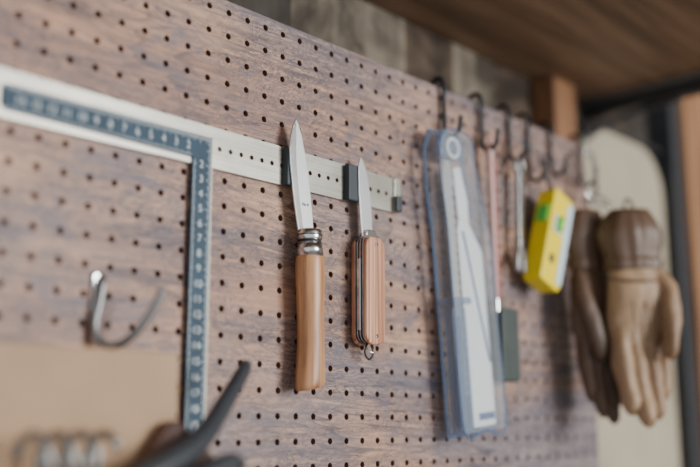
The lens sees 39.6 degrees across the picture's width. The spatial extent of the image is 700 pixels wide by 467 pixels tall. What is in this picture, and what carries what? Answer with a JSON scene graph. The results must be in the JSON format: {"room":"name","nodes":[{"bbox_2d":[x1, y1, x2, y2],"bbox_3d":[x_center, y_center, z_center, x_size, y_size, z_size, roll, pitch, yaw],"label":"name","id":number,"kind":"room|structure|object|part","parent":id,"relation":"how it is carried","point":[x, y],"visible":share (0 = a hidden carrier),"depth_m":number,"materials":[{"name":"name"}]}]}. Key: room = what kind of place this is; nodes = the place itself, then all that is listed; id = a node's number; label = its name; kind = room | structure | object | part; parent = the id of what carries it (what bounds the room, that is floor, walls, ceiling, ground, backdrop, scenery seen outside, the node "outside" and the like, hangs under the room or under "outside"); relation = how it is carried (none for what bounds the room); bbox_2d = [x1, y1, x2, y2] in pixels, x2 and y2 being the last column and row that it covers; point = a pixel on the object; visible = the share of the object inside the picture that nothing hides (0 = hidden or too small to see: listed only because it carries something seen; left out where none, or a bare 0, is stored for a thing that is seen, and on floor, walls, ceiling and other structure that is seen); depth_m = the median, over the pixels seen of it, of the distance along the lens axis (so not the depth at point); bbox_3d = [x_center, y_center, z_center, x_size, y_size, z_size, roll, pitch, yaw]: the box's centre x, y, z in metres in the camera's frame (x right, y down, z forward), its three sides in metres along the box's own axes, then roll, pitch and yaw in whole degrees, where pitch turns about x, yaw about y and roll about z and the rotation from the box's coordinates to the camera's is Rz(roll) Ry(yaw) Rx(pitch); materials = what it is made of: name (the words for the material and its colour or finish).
{"room":"workshop","nodes":[
{"label":"workshop","id":0,"kind":"room"},
{"bbox_2d":[0,0,648,443],"bbox_3d":[-0.029,0.310,0.798,0.055,2.500,3.600,-10,-15,42],"label":"wall","id":1,"kind":"structure","parent":0,"point":[360,27],"depth_m":0.95,"materials":[{"name":"brown wood"}]},
{"bbox_2d":[0,0,598,466],"bbox_3d":[-0.186,0.115,0.572,0.064,0.595,1.225,-10,-15,42],"label":"pegboard","id":2,"kind":"object","parent":1,"relation":"attached to","point":[228,66],"visible":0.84,"depth_m":0.69,"materials":[{"name":"brown wood"}]},
{"bbox_2d":[0,342,178,466],"bbox_3d":[-0.193,0.150,0.476,0.044,0.191,0.229,-10,-15,42],"label":"storage box","id":3,"kind":"object","parent":2,"relation":"attached to","point":[128,394],"visible":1,"depth_m":0.51,"materials":[{"name":"beige cardboard"}]},
{"bbox_2d":[130,421,213,466],"bbox_3d":[-0.099,0.160,0.535,0.012,0.113,0.060,-10,-15,42],"label":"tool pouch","id":4,"kind":"object","parent":3,"relation":"attached to","point":[167,433],"visible":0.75,"depth_m":0.54,"materials":[{"name":"leather"}]},
{"bbox_2d":[133,360,250,466],"bbox_3d":[-0.093,0.109,0.521,0.032,0.091,0.166,-6,-13,29],"label":"pliers","id":5,"kind":"object","parent":3,"relation":"in","point":[183,453],"visible":1,"depth_m":0.54,"materials":[{"name":"black rubber"}]},
{"bbox_2d":[10,429,121,466],"bbox_3d":[-0.139,0.111,0.478,0.025,0.029,0.049,-10,-15,42],"label":"coil spring","id":6,"kind":"object","parent":5,"relation":"attached to","point":[44,457],"visible":1,"depth_m":0.47,"materials":[{"name":"metal"}]},
{"bbox_3d":[-0.082,0.133,0.519,0.016,0.030,0.079,-8,-14,37],"label":"handle","id":7,"kind":"part","parent":5,"relation":"part of","materials":[{"name":"black rubber"}]},
{"bbox_2d":[89,273,165,348],"bbox_3d":[-0.133,0.045,0.571,0.049,0.046,0.014,-3,-12,16],"label":"hook","id":8,"kind":"object","parent":2,"relation":"attached to","point":[99,280],"visible":0.96,"depth_m":0.57,"materials":[{"name":"metal"}]},
{"bbox_3d":[-0.151,0.040,0.575,0.002,0.034,0.005,-10,-15,42],"label":"plate","id":9,"kind":"part","parent":8,"relation":"part of","materials":[{"name":"silver metal"}]},
{"bbox_2d":[0,67,402,213],"bbox_3d":[-0.136,-0.068,0.608,0.009,0.030,0.524,-10,-15,42],"label":"rail","id":10,"kind":"object","parent":2,"relation":"attached to","point":[385,192],"visible":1,"depth_m":0.67,"materials":[{"name":"metal"}]},
{"bbox_2d":[1,83,212,432],"bbox_3d":[-0.144,0.025,0.582,0.002,0.205,0.151,-10,-15,42],"label":"square","id":11,"kind":"object","parent":10,"relation":"attached to","point":[14,98],"visible":0.98,"depth_m":0.62,"materials":[{"name":"metal"}]},
{"bbox_2d":[289,119,324,390],"bbox_3d":[-0.029,0.014,0.696,0.020,0.196,0.029,-5,-12,24],"label":"knife","id":12,"kind":"object","parent":10,"relation":"attached to","point":[309,263],"visible":1,"depth_m":0.69,"materials":[{"name":"wood"}]},
{"bbox_3d":[-0.035,-0.041,0.706,0.002,0.085,0.025,-10,-15,42],"label":"blade","id":13,"kind":"part","parent":12,"relation":"part of","materials":[{"name":"metal"}]},
{"bbox_3d":[-0.028,0.063,0.688,0.020,0.096,0.024,-10,-15,42],"label":"handle","id":14,"kind":"part","parent":12,"relation":"part of","materials":[{"name":"brown wood"}]},
{"bbox_2d":[352,157,384,359],"bbox_3d":[0.014,0.018,0.748,0.017,0.157,0.022,-10,-15,42],"label":"knife","id":15,"kind":"object","parent":10,"relation":"attached to","point":[368,251],"visible":1,"depth_m":0.74,"materials":[{"name":"wood"}]},
{"bbox_3d":[0.012,-0.028,0.756,0.002,0.063,0.016,-10,-15,42],"label":"blade","id":16,"kind":"part","parent":15,"relation":"part of","materials":[{"name":"metal"}]},
{"bbox_2d":[430,76,463,138],"bbox_3d":[0.084,-0.111,0.858,0.038,0.062,0.004,-10,-15,42],"label":"s-hook","id":17,"kind":"object","parent":2,"relation":"attached to","point":[434,80],"visible":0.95,"depth_m":0.86,"materials":[{"name":"black metal"}]},
{"bbox_2d":[442,137,495,427],"bbox_3d":[0.098,0.041,0.824,0.017,0.263,0.094,-10,-15,42],"label":"saw blade","id":18,"kind":"object","parent":2,"relation":"attached to","point":[477,346],"visible":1,"depth_m":0.82,"materials":[{"name":"grey metal"}]},
{"bbox_3d":[0.088,0.036,0.815,0.001,0.198,0.030,-10,-15,42],"label":"saw blade","id":19,"kind":"part","parent":18,"relation":"part of","materials":[{"name":"metal"}]},
{"bbox_2d":[479,411,494,419],"bbox_3d":[0.116,0.154,0.822,0.001,0.008,0.022,-10,-15,42],"label":"print","id":20,"kind":"object","parent":18,"relation":"attached to","point":[483,415],"depth_m":0.82},
{"bbox_2d":[468,92,500,151],"bbox_3d":[0.123,-0.103,0.899,0.038,0.061,0.004,-10,-15,42],"label":"s-hook","id":21,"kind":"object","parent":2,"relation":"attached to","point":[474,94],"visible":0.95,"depth_m":0.90,"materials":[{"name":"black metal"}]},
{"bbox_2d":[486,133,519,381],"bbox_3d":[0.136,0.020,0.881,0.012,0.225,0.037,-10,-15,42],"label":"scraper","id":22,"kind":"object","parent":21,"relation":"hanging from","point":[505,324],"visible":1,"depth_m":0.87,"materials":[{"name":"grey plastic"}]},
{"bbox_3d":[0.129,-0.006,0.879,0.007,0.152,0.014,-6,-13,28],"label":"handle","id":23,"kind":"part","parent":22,"relation":"part of","materials":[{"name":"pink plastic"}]},
{"bbox_2d":[495,104,527,161],"bbox_3d":[0.154,-0.097,0.932,0.038,0.061,0.004,-10,-15,42],"label":"s-hook","id":24,"kind":"object","parent":2,"relation":"attached to","point":[506,107],"visible":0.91,"depth_m":0.93,"materials":[{"name":"black metal"}]},
{"bbox_2d":[513,157,526,273],"bbox_3d":[0.159,-0.018,0.912,0.006,0.112,0.020,-10,-15,42],"label":"wrench","id":25,"kind":"object","parent":24,"relation":"hanging from","point":[519,256],"visible":1,"depth_m":0.91,"materials":[{"name":"metal"}]},
{"bbox_2d":[515,112,547,182],"bbox_3d":[0.177,-0.085,0.956,0.038,0.075,0.004,-10,-15,42],"label":"s-hook","id":26,"kind":"object","parent":2,"relation":"attached to","point":[525,115],"visible":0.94,"depth_m":0.95,"materials":[{"name":"black metal"}]},
{"bbox_2d":[523,158,572,292],"bbox_3d":[0.192,-0.010,0.927,0.026,0.133,0.064,-10,-15,42],"label":"spirit level","id":27,"kind":"object","parent":26,"relation":"hanging from","point":[548,243],"visible":1,"depth_m":0.92,"materials":[{"name":"yellow plastic"}]},
{"bbox_3d":[0.183,-0.020,0.925,0.012,0.018,0.003,-10,-36,42],"label":"vial frame","id":28,"kind":"part","parent":27,"relation":"part of","materials":[{"name":"plastic"}]},
{"bbox_3d":[0.192,-0.054,0.946,0.017,0.039,0.005,6,-13,-28],"label":"cord","id":29,"kind":"part","parent":27,"relation":"part of","materials":[{"name":"black metal"}]},
{"bbox_3d":[0.198,-0.008,0.922,0.002,0.018,0.015,-10,-36,42],"label":"vial frame","id":30,"kind":"part","parent":27,"relation":"part of","materials":[{"name":"plastic"}]},
{"bbox_3d":[0.204,0.011,0.926,0.001,0.086,0.009,-10,-36,42],"label":"panel","id":31,"kind":"part","parent":27,"relation":"part of","materials":[{"name":"plastic"}]},
{"bbox_2d":[537,121,568,176],"bbox_3d":[0.205,-0.086,0.986,0.038,0.061,0.004,-10,-15,42],"label":"s-hook","id":32,"kind":"object","parent":2,"relation":"attached to","point":[543,123],"visible":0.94,"depth_m":0.98,"materials":[{"name":"black metal"}]},
{"bbox_2d":[567,198,620,424],"bbox_3d":[0.236,0.073,0.945,0.036,0.222,0.061,-8,-13,34],"label":"glove","id":33,"kind":"object","parent":32,"relation":"hanging from","point":[588,280],"visible":0.77,"depth_m":0.93,"materials":[{"name":"leather"}]},
{"bbox_2d":[567,134,598,186],"bbox_3d":[0.245,-0.078,1.030,0.038,0.061,0.004,-10,-15,42],"label":"s-hook","id":34,"kind":"object","parent":2,"relation":"attached to","point":[580,146],"visible":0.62,"depth_m":1.03,"materials":[{"name":"black metal"}]},
{"bbox_2d":[578,148,610,206],"bbox_3d":[0.249,-0.058,0.992,0.021,0.073,0.048,1,-11,-3],"label":"carabiner","id":35,"kind":"object","parent":34,"relation":"hanging from","point":[595,195],"visible":1,"depth_m":1.00,"materials":[{"name":"silver metal"}]},
{"bbox_2d":[596,197,681,427],"bbox_3d":[0.276,0.073,0.926,0.074,0.220,0.047,-2,-11,12],"label":"glove","id":36,"kind":"object","parent":35,"relation":"hanging from","point":[644,314],"visible":1,"depth_m":0.91,"materials":[{"name":"leather"}]},
{"bbox_2d":[364,0,699,144],"bbox_3d":[-0.048,-0.205,0.532,0.404,0.208,1.445,-10,-15,42],"label":"storage shelf","id":37,"kind":"object","parent":1,"relation":"attached to","point":[632,57],"visible":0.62,"depth_m":1.00,"materials":[{"name":"brown wood"}]},
{"bbox_3d":[-0.048,-0.297,0.551,0.404,0.020,1.445,-10,-15,42],"label":"shelf panel","id":38,"kind":"part","parent":37,"relation":"part of","materials":[{"name":"brown wood"}]},
{"bbox_3d":[0.317,-0.069,1.127,0.138,0.172,0.036,-3,-12,15],"label":"bracket arm","id":39,"kind":"part","parent":37,"relation":"part of"},
{"bbox_3d":[1.132,1.392,-0.437,3.120,0.100,3.700,-10,-15,42],"label":"floor","id":40,"kind":"structure","parent":0,"visible":0},
{"bbox_2d":[532,76,576,143],"bbox_3d":[0.234,0.704,0.947,0.030,1.786,0.048,-10,-15,42],"label":"stud","id":41,"kind":"object","parent":40,"relation":"on","point":[553,98],"visible":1,"depth_m":1.10,"materials":[{"name":"brown wood"}]},
{"bbox_2d":[577,120,679,466],"bbox_3d":[0.338,0.736,1.050,0.008,1.763,0.228,-10,-15,42],"label":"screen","id":42,"kind":"object","parent":40,"relation":"on","point":[626,169],"visible":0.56,"depth_m":1.19,"materials":[{"name":"fabric"}]},
{"bbox_2d":[646,95,699,466],"bbox_3d":[0.499,0.407,1.287,0.044,2.500,0.230,-10,-15,42],"label":"timber post","id":43,"kind":"object","parent":40,"relation":"on","point":[674,129],"visible":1,"depth_m":1.28,"materials":[{"name":"brown wood"}]},
{"bbox_3d":[0.508,0.409,1.296,0.044,2.500,0.205,-10,-15,42],"label":"post","id":44,"kind":"part","parent":43,"relation":"part of","materials":[{"name":"brown wood"}]}
]}

